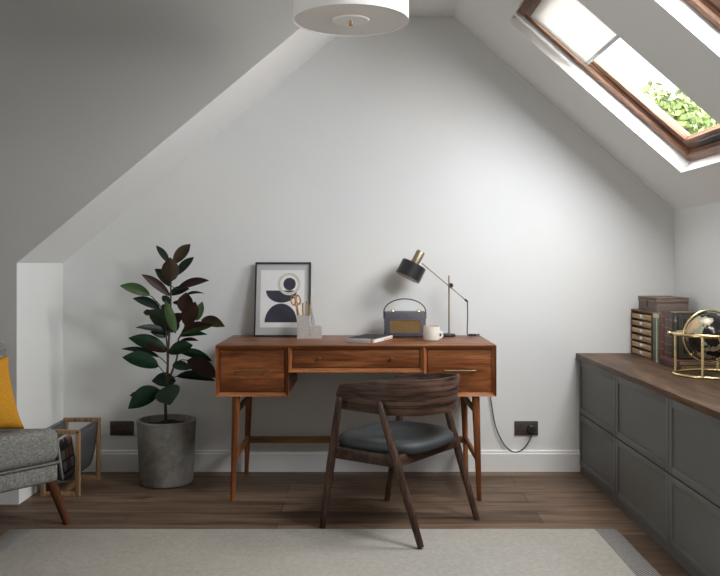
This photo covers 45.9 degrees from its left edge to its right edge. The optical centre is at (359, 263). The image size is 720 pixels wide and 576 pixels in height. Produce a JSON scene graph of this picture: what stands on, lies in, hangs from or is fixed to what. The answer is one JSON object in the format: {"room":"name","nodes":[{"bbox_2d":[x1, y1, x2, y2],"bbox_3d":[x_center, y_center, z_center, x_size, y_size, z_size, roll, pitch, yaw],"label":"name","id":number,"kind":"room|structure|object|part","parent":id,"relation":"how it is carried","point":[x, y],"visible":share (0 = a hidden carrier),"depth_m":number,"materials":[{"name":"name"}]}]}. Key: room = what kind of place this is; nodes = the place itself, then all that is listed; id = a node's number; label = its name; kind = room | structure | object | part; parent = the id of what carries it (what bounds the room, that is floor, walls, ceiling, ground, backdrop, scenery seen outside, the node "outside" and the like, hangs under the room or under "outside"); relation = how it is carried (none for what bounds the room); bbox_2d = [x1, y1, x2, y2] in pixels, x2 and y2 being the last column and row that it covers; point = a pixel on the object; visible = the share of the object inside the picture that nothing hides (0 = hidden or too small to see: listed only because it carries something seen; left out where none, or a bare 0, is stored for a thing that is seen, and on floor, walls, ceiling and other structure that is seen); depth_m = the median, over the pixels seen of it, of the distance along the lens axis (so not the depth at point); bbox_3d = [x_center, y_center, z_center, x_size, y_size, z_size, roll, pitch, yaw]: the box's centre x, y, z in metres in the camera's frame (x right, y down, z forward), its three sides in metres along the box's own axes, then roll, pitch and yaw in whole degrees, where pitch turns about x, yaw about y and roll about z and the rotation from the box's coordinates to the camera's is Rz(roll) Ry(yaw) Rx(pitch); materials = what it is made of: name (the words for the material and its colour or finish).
{"room":"home office","nodes":[
{"label":"home office","id":0,"kind":"room"},
{"bbox_2d":[17,263,62,428],"bbox_3d":[-1.670,0.580,4.457,0.001,1.170,0.645,0,0,0],"label":"wall","id":1,"kind":"structure","parent":0,"point":[39,285],"depth_m":4.43,"materials":[{"name":"paint"}]},
{"bbox_2d":[15,484,46,504],"bbox_3d":[-1.661,1.105,4.439,0.018,0.119,0.645,0,0,0],"label":"baseboard","id":2,"kind":"structure","parent":1,"relation":"attached to","point":[21,495],"depth_m":4.18,"materials":[{"name":"paint"}]},
{"bbox_2d":[0,0,299,406],"bbox_3d":[-1.600,-0.112,4.135,3.200,2.554,0.001,0,0,0],"label":"wall","id":3,"kind":"structure","parent":0,"point":[89,89],"depth_m":4.13,"materials":[{"name":"grey paint"}]},
{"bbox_2d":[0,490,14,504],"bbox_3d":[-2.435,1.105,4.126,1.530,0.119,0.018,0,0,0],"label":"baseboard","id":4,"kind":"structure","parent":3,"relation":"attached to","point":[6,498],"depth_m":4.12,"materials":[{"name":"paint"}]},
{"bbox_2d":[17,28,335,262],"bbox_3d":[-0.835,-0.697,4.457,1.670,1.384,0.645,0,0,0],"label":"ceiling","id":5,"kind":"structure","parent":0,"point":[301,45],"depth_m":4.43,"materials":[{"name":"paint"}]},
{"bbox_2d":[0,471,690,575],"bbox_3d":[-0.717,1.165,1.290,4.966,0.001,6.980,0,0,0],"label":"floor","id":6,"kind":"structure","parent":0,"point":[118,500],"depth_m":4.07,"materials":[{"name":"brown wood"}]},
{"bbox_2d":[0,343,69,524],"bbox_3d":[-1.919,0.765,3.424,0.485,0.800,1.390,0,0,39],"label":"sofa","id":7,"kind":"object","parent":6,"relation":"on","point":[27,456],"visible":0.91,"depth_m":3.70,"materials":[{"name":"grey fabric"}]},
{"bbox_3d":[-2.088,0.565,3.506,0.110,0.400,1.295,0,0,39],"label":"backrest","id":8,"kind":"part","parent":7,"relation":"part of","materials":[{"name":"grey fabric"}]},
{"bbox_2d":[0,356,23,429],"bbox_3d":[-1.696,0.587,3.742,0.176,0.329,0.419,0,0,44],"label":"cushion","id":9,"kind":"object","parent":7,"relation":"on","point":[9,416],"visible":1,"depth_m":3.81,"materials":[{"name":"yellow fabric"}]},
{"bbox_3d":[-1.943,0.955,3.419,0.454,0.143,1.342,0,0,39],"label":"seat","id":10,"kind":"part","parent":7,"relation":"part of","materials":[{"name":"grey fabric"}]},
{"bbox_2d":[0,428,57,471],"bbox_3d":[-1.939,0.836,3.417,0.464,0.206,1.355,0,0,39],"label":"seat cushion","id":11,"kind":"object","parent":7,"relation":"on","point":[21,450],"depth_m":3.69,"materials":[{"name":"grey fabric"}]},
{"bbox_3d":[-1.359,1.048,3.809,0.115,0.234,0.050,0,0,-13],"label":"leg","id":12,"kind":"part","parent":7,"relation":"part of","materials":[{"name":"brown wood"}]},
{"bbox_2d":[40,417,100,496],"bbox_3d":[-1.504,0.999,4.433,0.197,0.333,0.357,0,0,0],"label":"magazine rack","id":13,"kind":"object","parent":6,"relation":"on","point":[87,437],"visible":0.74,"depth_m":4.42,"materials":[{"name":"brown wood"}]},
{"bbox_3d":[-1.591,0.843,4.433,0.012,0.011,0.311,0,0,0],"label":"rod","id":14,"kind":"part","parent":13,"relation":"part of","materials":[{"name":"wood"}]},
{"bbox_2d":[57,455,61,478],"bbox_3d":[-1.533,0.998,4.421,0.038,0.188,0.230,0,0,-2],"label":"magazine","id":15,"kind":"object","parent":13,"relation":"in","point":[57,455],"visible":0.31,"depth_m":4.31,"materials":[{"name":"grey paper"}]},
{"bbox_3d":[-1.504,0.999,4.267,0.197,0.333,0.022,0,0,0],"label":"frame","id":16,"kind":"part","parent":13,"relation":"part of","materials":[{"name":"brown wood"}]},
{"bbox_2d":[58,434,74,479],"bbox_3d":[-1.524,0.990,4.417,0.039,0.203,0.230,0,0,-2],"label":"magazine","id":17,"kind":"object","parent":13,"relation":"in","point":[66,453],"visible":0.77,"depth_m":4.40,"materials":[{"name":"multicoloured paper"}]},
{"bbox_3d":[-1.504,1.154,4.433,0.022,0.022,0.311,0,0,0],"label":"rail","id":18,"kind":"part","parent":13,"relation":"part of","materials":[{"name":"brown wood"}]},
{"bbox_3d":[-1.504,0.999,4.599,0.197,0.333,0.022,0,0,0],"label":"frame","id":19,"kind":"part","parent":13,"relation":"part of","materials":[{"name":"brown wood"}]},
{"bbox_2d":[120,244,224,488],"bbox_3d":[-0.999,0.528,4.530,0.568,1.271,0.310,0,0,0],"label":"rubber plant","id":20,"kind":"object","parent":6,"relation":"on","point":[166,442],"visible":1,"depth_m":4.49,"materials":[{"name":"green plant"}]},
{"bbox_3d":[-1.031,0.995,4.530,0.312,0.337,0.312,0,0,0],"label":"pot","id":21,"kind":"part","parent":20,"relation":"part of","materials":[{"name":"grey concrete"}]},
{"bbox_3d":[-1.018,0.446,4.521,0.200,0.830,0.053,0,0,-7],"label":"stem","id":22,"kind":"part","parent":20,"relation":"part of","materials":[{"name":"plant"}]},
{"bbox_2d":[0,529,660,575],"bbox_3d":[-0.204,1.159,2.629,2.645,0.009,2.158,0,0,0],"label":"rug","id":23,"kind":"object","parent":6,"relation":"on","point":[23,552],"visible":1,"depth_m":3.39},
{"bbox_2d":[215,335,495,500],"bbox_3d":[-0.020,0.782,4.467,1.380,0.766,0.599,0,0,0],"label":"writing desk","id":24,"kind":"object","parent":6,"relation":"on","point":[247,366],"visible":0.98,"depth_m":4.19,"materials":[{"name":"brown wood"}]},
{"bbox_3d":[-0.616,0.909,4.200,0.047,0.513,0.043,0,0,0],"label":"leg","id":25,"kind":"part","parent":24,"relation":"part of","materials":[{"name":"brown wood"}]},
{"bbox_3d":[-0.616,0.909,4.696,0.047,0.513,0.039,0,0,0],"label":"leg","id":26,"kind":"part","parent":24,"relation":"part of","materials":[{"name":"brown wood"}]},
{"bbox_3d":[-0.531,0.528,4.200,0.315,0.204,0.018,0,0,0],"label":"drawer","id":27,"kind":"part","parent":24,"relation":"part of","materials":[{"name":"brown wood"}]},
{"bbox_3d":[-0.531,0.524,4.180,0.156,0.008,0.025,0,0,0],"label":"handle","id":28,"kind":"part","parent":24,"relation":"part of","materials":[{"name":"gold metal"}]},
{"bbox_2d":[254,262,310,336],"bbox_3d":[-0.428,0.196,4.713,0.311,0.412,0.102,0,0,0],"label":"framed print","id":29,"kind":"object","parent":24,"relation":"on","point":[275,315],"visible":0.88,"depth_m":4.72,"materials":[{"name":"white paper"}]},
{"bbox_2d":[297,315,321,338],"bbox_3d":[-0.272,0.339,4.585,0.130,0.120,0.080,0,0,0],"label":"desk organizer","id":30,"kind":"object","parent":24,"relation":"on","point":[305,330],"visible":0.92,"depth_m":4.54,"materials":[{"name":"concrete"}]},
{"bbox_2d":[290,294,300,315],"bbox_3d":[-0.344,0.273,4.580,0.064,0.217,0.016,0,0,-10],"label":"scissors","id":31,"kind":"object","parent":30,"relation":"in","point":[295,297],"visible":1,"depth_m":4.58,"materials":[{"name":"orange metal"}]},
{"bbox_3d":[-0.332,0.219,4.583,0.037,0.110,0.011,-9,0,0],"label":"handle","id":32,"kind":"part","parent":31,"relation":"part of","materials":[{"name":"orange metal"}]},
{"bbox_2d":[305,301,307,315],"bbox_3d":[-0.289,0.294,4.584,0.010,0.186,0.018,0,0,-27],"label":"pencil","id":33,"kind":"object","parent":30,"relation":"in","point":[306,311],"visible":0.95,"depth_m":4.58,"materials":[{"name":"brown wood"}]},
{"bbox_2d":[311,306,314,326],"bbox_3d":[-0.250,0.305,4.578,0.038,0.166,0.010,0,0,0],"label":"pen","id":34,"kind":"object","parent":30,"relation":"in","point":[312,322],"visible":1,"depth_m":4.58,"materials":[{"name":"metal"}]},
{"bbox_3d":[-0.020,0.469,4.200,0.624,0.085,0.018,0,0,0],"label":"drawer","id":35,"kind":"part","parent":24,"relation":"part of","materials":[{"name":"brown wood"}]},
{"bbox_2d":[346,334,392,342],"bbox_3d":[0.053,0.387,4.427,0.153,0.023,0.288,0,0,21],"label":"notebook","id":36,"kind":"object","parent":24,"relation":"on","point":[365,338],"visible":1,"depth_m":4.36,"materials":[{"name":"paper"}]},
{"bbox_2d":[383,298,426,336],"bbox_3d":[0.245,0.293,4.653,0.238,0.211,0.088,0,0,0],"label":"radio","id":37,"kind":"object","parent":24,"relation":"on","point":[396,323],"visible":1,"depth_m":4.61,"materials":[{"name":"leather"}]},
{"bbox_3d":[0.245,0.241,4.654,0.238,0.106,0.010,0,0,0],"label":"carry handle","id":38,"kind":"part","parent":37,"relation":"part of","materials":[{"name":"black leather"}]},
{"bbox_2d":[390,320,420,332],"bbox_3d":[0.246,0.339,4.612,0.165,0.068,0.003,0,0,0],"label":"speaker grille","id":39,"kind":"object","parent":37,"relation":"attached to","point":[396,326],"depth_m":4.61,"materials":[{"name":"gold metal"}]},
{"bbox_2d":[423,325,442,340],"bbox_3d":[0.378,0.361,4.436,0.098,0.075,0.087,0,0,20],"label":"mug","id":40,"kind":"object","parent":24,"relation":"on","point":[430,332],"visible":1,"depth_m":4.40,"materials":[{"name":"white ceramic"}]},
{"bbox_2d":[396,250,479,336],"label":"desk lamp","id":41,"kind":"object","parent":24,"relation":"on","point":[413,270],"depth_m":4.64,"materials":[{"name":"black metal"}]},
{"bbox_3d":[0.279,0.038,4.656,0.162,0.138,0.148,0,0,0],"label":"lamp shade","id":42,"kind":"part","parent":41,"relation":"part of","materials":[{"name":"black metal"}]},
{"bbox_3d":[0.464,0.098,4.687,0.250,0.212,0.007,0,0,0],"label":"arm","id":43,"kind":"part","parent":41,"relation":"part of","materials":[{"name":"gold metal"}]},
{"bbox_3d":[0.491,0.528,4.200,0.315,0.204,0.018,0,0,0],"label":"drawer","id":44,"kind":"part","parent":24,"relation":"part of","materials":[{"name":"brown wood"}]},
{"bbox_3d":[0.491,0.524,4.180,0.156,0.008,0.025,0,0,0],"label":"handle","id":45,"kind":"part","parent":24,"relation":"part of","materials":[{"name":"gold metal"}]},
{"bbox_3d":[0.576,0.909,4.696,0.047,0.513,0.039,0,0,0],"label":"leg","id":46,"kind":"part","parent":24,"relation":"part of","materials":[{"name":"brown wood"}]},
{"bbox_3d":[0.576,0.909,4.200,0.047,0.513,0.043,0,0,0],"label":"leg","id":47,"kind":"part","parent":24,"relation":"part of","materials":[{"name":"brown wood"}]},
{"bbox_2d":[319,373,479,548],"bbox_3d":[0.191,0.829,3.816,0.550,0.680,0.562,0,0,36],"label":"desk chair","id":48,"kind":"object","parent":6,"relation":"on","point":[394,445],"visible":1,"depth_m":3.65,"materials":[{"name":"brown wood"}]},
{"bbox_3d":[-0.129,0.873,3.724,0.120,0.588,0.037,0,0,36],"label":"leg","id":49,"kind":"part","parent":48,"relation":"part of","materials":[{"name":"brown wood"}]},
{"bbox_3d":[0.015,0.823,3.634,0.310,0.050,0.022,0,0,35],"label":"seat rail","id":50,"kind":"part","parent":48,"relation":"part of","materials":[{"name":"brown wood"}]},
{"bbox_3d":[0.174,0.873,4.152,0.130,0.588,0.037,0,0,36],"label":"leg","id":51,"kind":"part","parent":48,"relation":"part of","materials":[{"name":"brown wood"}]},
{"bbox_3d":[0.168,0.778,3.833,0.452,0.056,0.494,0,0,36],"label":"seat","id":52,"kind":"part","parent":48,"relation":"part of","materials":[{"name":"leather"}]},
{"bbox_3d":[0.212,0.566,3.801,0.449,0.153,0.501,0,0,36],"label":"backrest","id":53,"kind":"part","parent":48,"relation":"part of","materials":[{"name":"brown wood"}]},
{"bbox_3d":[0.165,0.865,3.511,0.235,0.580,0.038,0,0,36],"label":"leg","id":54,"kind":"part","parent":48,"relation":"part of","materials":[{"name":"brown wood"}]},
{"bbox_3d":[0.297,0.823,3.740,0.022,0.050,0.492,0,0,36],"label":"seat rail","id":55,"kind":"part","parent":48,"relation":"part of","materials":[{"name":"brown wood"}]},
{"bbox_3d":[0.459,0.872,3.934,0.217,0.594,0.040,0,0,36],"label":"leg","id":56,"kind":"part","parent":48,"relation":"part of","materials":[{"name":"brown wood"}]},
{"bbox_2d":[579,359,616,504],"bbox_3d":[1.498,0.847,4.435,0.532,0.636,0.681,0,0,0],"label":"storage cabinet","id":57,"kind":"object","parent":6,"relation":"on","point":[597,386],"visible":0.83,"depth_m":4.41,"materials":[{"name":"paint"}]},
{"bbox_3d":[1.241,0.683,4.435,0.018,0.299,0.678,0,0,0],"label":"drawer","id":58,"kind":"part","parent":57,"relation":"part of","materials":[{"name":"paint"}]},
{"bbox_3d":[1.241,0.982,4.435,0.018,0.287,0.678,0,0,0],"label":"drawer","id":59,"kind":"part","parent":57,"relation":"part of","materials":[{"name":"paint"}]},
{"bbox_2d":[616,375,670,555],"bbox_3d":[1.498,0.847,3.741,0.532,0.636,0.704,0,0,0],"label":"storage cabinet","id":60,"kind":"object","parent":6,"relation":"on","point":[642,414],"visible":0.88,"depth_m":3.69,"materials":[{"name":"paint"}]},
{"bbox_3d":[1.241,0.683,3.741,0.018,0.299,0.701,0,0,0],"label":"drawer","id":61,"kind":"part","parent":60,"relation":"part of","materials":[{"name":"paint"}]},
{"bbox_3d":[1.241,0.982,3.741,0.018,0.287,0.701,0,0,0],"label":"drawer","id":62,"kind":"part","parent":60,"relation":"part of","materials":[{"name":"paint"}]},
{"bbox_2d":[669,399,719,575],"bbox_3d":[1.498,0.847,3.039,0.532,0.636,0.698,0,0,0],"label":"storage cabinet","id":63,"kind":"object","parent":6,"relation":"on","point":[694,435],"visible":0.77,"depth_m":3.14,"materials":[{"name":"paint"}]},
{"bbox_2d":[576,353,719,419],"bbox_3d":[1.489,0.514,3.724,0.552,0.027,2.109,0,0,0],"label":"countertop","id":64,"kind":"structure","parent":63,"relation":"on","point":[701,395],"depth_m":3.72,"materials":[{"name":"brown wood"}]},
{"bbox_2d":[631,309,652,359],"bbox_3d":[1.633,0.376,4.588,0.237,0.250,0.335,0,0,0],"label":"chest","id":65,"kind":"object","parent":64,"relation":"on","point":[641,320],"visible":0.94,"depth_m":4.59,"materials":[{"name":"brown wood"}]},
{"bbox_3d":[1.523,0.284,4.588,0.010,0.027,0.313,0,0,0],"label":"drawer","id":66,"kind":"part","parent":65,"relation":"part of","materials":[{"name":"brown wood"}]},
{"bbox_3d":[1.523,0.324,4.588,0.010,0.027,0.313,0,0,0],"label":"drawer","id":67,"kind":"part","parent":65,"relation":"part of","materials":[{"name":"brown wood"}]},
{"bbox_3d":[1.523,0.362,4.588,0.010,0.027,0.313,0,0,0],"label":"drawer","id":68,"kind":"part","parent":65,"relation":"part of","materials":[{"name":"brown wood"}]},
{"bbox_3d":[1.523,0.402,4.588,0.010,0.027,0.313,0,0,0],"label":"drawer","id":69,"kind":"part","parent":65,"relation":"part of","materials":[{"name":"brown wood"}]},
{"bbox_3d":[1.523,0.441,4.588,0.010,0.027,0.313,0,0,0],"label":"drawer","id":70,"kind":"part","parent":65,"relation":"part of","materials":[{"name":"brown wood"}]},
{"bbox_3d":[1.523,0.479,4.588,0.010,0.027,0.313,0,0,0],"label":"drawer","id":71,"kind":"part","parent":65,"relation":"part of","materials":[{"name":"brown wood"}]},
{"bbox_2d":[638,296,688,311],"bbox_3d":[1.627,0.213,4.570,0.174,0.075,0.299,0,0,0],"label":"box","id":72,"kind":"object","parent":65,"relation":"on","point":[649,303],"visible":0.98,"depth_m":4.42,"materials":[{"name":"brown wood"}]},
{"bbox_3d":[1.627,0.188,4.570,0.169,0.021,0.294,0,0,0],"label":"lid","id":73,"kind":"part","parent":72,"relation":"part of","materials":[{"name":"brown wood"}]},
{"bbox_2d":[653,312,660,362],"bbox_3d":[1.592,0.374,4.327,0.172,0.252,0.088,0,0,0],"label":"book","id":74,"kind":"object","parent":64,"relation":"on","point":[656,315],"visible":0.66,"depth_m":4.32,"materials":[{"name":"beige paper"}]},
{"bbox_2d":[661,360,719,368],"bbox_3d":[1.630,0.490,4.141,0.236,0.021,0.262,0,0,0],"label":"book","id":75,"kind":"object","parent":64,"relation":"on","point":[662,361],"visible":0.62,"depth_m":4.01,"materials":[{"name":"brown paper"}]},
{"bbox_2d":[660,355,719,364],"bbox_3d":[1.621,0.469,4.146,0.226,0.021,0.252,0,0,0],"label":"book","id":76,"kind":"object","parent":75,"relation":"on","point":[671,360],"visible":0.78,"depth_m":4.02,"materials":[{"name":"brown paper"}]},
{"bbox_2d":[660,311,664,355],"bbox_3d":[1.594,0.346,4.248,0.167,0.222,0.052,0,0,0],"label":"book","id":77,"kind":"object","parent":76,"relation":"on","point":[662,315],"visible":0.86,"depth_m":4.24,"materials":[{"name":"paper"}]},
{"bbox_2d":[665,311,707,357],"bbox_3d":[1.596,0.345,4.165,0.172,0.224,0.105,0,0,0],"label":"book","id":78,"kind":"object","parent":76,"relation":"on","point":[669,315],"visible":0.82,"depth_m":4.15,"materials":[{"name":"red paper"}]},
{"bbox_2d":[674,313,716,359],"bbox_3d":[1.610,0.346,4.084,0.192,0.222,0.046,0,0,0],"label":"book","id":79,"kind":"object","parent":76,"relation":"on","point":[680,319],"visible":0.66,"depth_m":4.06,"materials":[{"name":"black paper"}]},
{"bbox_2d":[667,309,719,379],"bbox_3d":[1.572,0.352,3.822,0.330,0.298,0.319,0,0,0],"label":"globe","id":80,"kind":"object","parent":64,"relation":"on","point":[702,334],"visible":1,"depth_m":3.77,"materials":[{"name":"gold metal"}]},
{"bbox_3d":[1.455,0.405,3.920,0.012,0.180,0.012,0,0,0],"label":"post","id":81,"kind":"part","parent":80,"relation":"part of","materials":[{"name":"gold metal"}]},
{"bbox_3d":[1.489,0.405,3.694,0.012,0.180,0.012,0,0,0],"label":"post","id":82,"kind":"part","parent":80,"relation":"part of","materials":[{"name":"gold metal"}]},
{"bbox_3d":[1.241,0.982,3.039,0.018,0.287,0.695,0,0,0],"label":"drawer","id":83,"kind":"part","parent":63,"relation":"part of","materials":[{"name":"paint"}]},
{"bbox_3d":[1.241,0.683,3.039,0.018,0.299,0.695,0,0,0],"label":"drawer","id":84,"kind":"part","parent":63,"relation":"part of","materials":[{"name":"paint"}]},
{"bbox_2d":[63,17,673,449],"bbox_3d":[0.048,-0.112,4.780,3.436,2.554,0.001,0,0,0],"label":"wall","id":85,"kind":"structure","parent":0,"point":[376,151],"depth_m":4.78,"materials":[{"name":"paint"}]},
{"bbox_2d":[110,421,133,434],"bbox_3d":[-1.338,0.923,4.776,0.133,0.080,0.008,0,0,0],"label":"wall socket","id":86,"kind":"object","parent":85,"relation":"attached to","point":[116,427],"visible":1,"depth_m":4.77,"materials":[{"name":"brown metal"}]},
{"bbox_2d":[74,450,579,471],"bbox_3d":[-0.217,1.105,4.771,2.905,0.119,0.018,0,0,0],"label":"baseboard","id":87,"kind":"structure","parent":85,"relation":"attached to","point":[111,460],"depth_m":4.76,"materials":[{"name":"paint"}]},
{"bbox_2d":[514,421,537,434],"bbox_3d":[0.934,0.922,4.776,0.132,0.079,0.008,0,0,0],"label":"wall socket","id":88,"kind":"object","parent":85,"relation":"attached to","point":[520,427],"visible":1,"depth_m":4.77,"materials":[{"name":"brown metal"}]},
{"bbox_2d":[490,397,534,451],"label":"power cord","id":89,"kind":"object","parent":88,"relation":"attached to","point":[531,429],"depth_m":4.77,"materials":[{"name":"black plastic"}]},
{"bbox_3d":[0.772,0.632,4.763,0.388,0.851,0.079,0,0,-12],"label":"cord","id":90,"kind":"part","parent":89,"relation":"part of","materials":[{"name":"black plastic"}]},
{"bbox_2d":[409,0,458,16],"bbox_3d":[-1.339,-1.389,1.290,3.723,0.001,6.980,0,0,0],"label":"ceiling","id":91,"kind":"structure","parent":0,"point":[417,8],"depth_m":4.62,"materials":[{"name":"paint"}]},
{"bbox_2d":[293,0,408,36],"bbox_3d":[-0.035,-1.160,3.330,0.453,0.456,0.453,0,0,0],"label":"pendant","id":92,"kind":"object","parent":91,"relation":"hanging from","point":[340,18],"visible":1,"depth_m":3.28,"materials":[{"name":"fabric"}]},
{"bbox_2d":[453,0,719,209],"bbox_3d":[1.145,-0.847,1.290,1.243,1.085,6.980,0,0,0],"label":"ceiling","id":93,"kind":"structure","parent":0,"point":[672,36],"depth_m":4.22,"materials":[{"name":"paint"}]},
{"bbox_2d":[518,0,719,160],"bbox_3d":[1.238,-0.912,3.840,0.909,0.809,0.756,0,0,0],"label":"window","id":94,"kind":"structure","parent":93,"relation":"attached to","point":[704,143],"depth_m":4.13,"materials":[{"name":"brown wood"}]},
{"bbox_2d":[525,0,619,66],"bbox_3d":[0.959,-1.101,3.840,0.307,0.271,0.640,0,0,0],"label":"roller blind","id":95,"kind":"object","parent":94,"relation":"attached to","point":[569,22],"visible":0.72,"depth_m":3.90,"materials":[{"name":"fabric"}]},
{"bbox_3d":[1.239,-0.914,3.840,1.024,0.038,0.644,41,0,0],"label":"sash","id":96,"kind":"part","parent":94,"relation":"part of","materials":[{"name":"brown wood"}]},
{"bbox_3d":[1.593,-0.571,3.840,0.024,0.026,0.260,41,0,0],"label":"ventilation handle","id":97,"kind":"part","parent":94,"relation":"part of","materials":[{"name":"grey metal"}]},
{"bbox_2d":[685,0,719,30],"bbox_3d":[1.238,-0.912,2.630,0.909,0.809,0.756,0,0,0],"label":"window","id":98,"kind":"structure","parent":93,"relation":"attached to","point":[709,9],"depth_m":2.97,"materials":[{"name":"brown wood"}]},
{"bbox_3d":[1.239,-0.914,2.630,1.024,0.038,0.644,41,0,0],"label":"sash","id":99,"kind":"part","parent":98,"relation":"part of","materials":[{"name":"brown wood"}]},
{"bbox_2d":[674,202,719,358],"bbox_3d":[1.766,0.430,1.290,0.001,1.469,6.980,0,0,0],"label":"wall","id":100,"kind":"structure","parent":0,"point":[696,228],"depth_m":4.43,"materials":[{"name":"paint"}]},
{"label":"outside","id":101,"kind":"structure","parent":0,"visible":0},
{"label":"ground","id":102,"kind":"structure","parent":101,"visible":0},
{"bbox_2d":[640,80,717,134],"bbox_3d":[5.219,0.448,14.998,2.228,7.445,2.367,0,0,0],"label":"tree","id":103,"kind":"object","parent":102,"relation":"on","point":[687,120],"visible":0.03,"depth_m":14.61,"materials":[{"name":"green plant"}]},
{"bbox_2d":[671,89,707,127],"bbox_3d":[7.222,-0.082,17.981,2.822,8.505,2.917,0,0,0],"label":"tree","id":104,"kind":"object","parent":102,"relation":"on","point":[681,98],"visible":0.02,"depth_m":17.49,"materials":[{"name":"green plant"}]}
]}

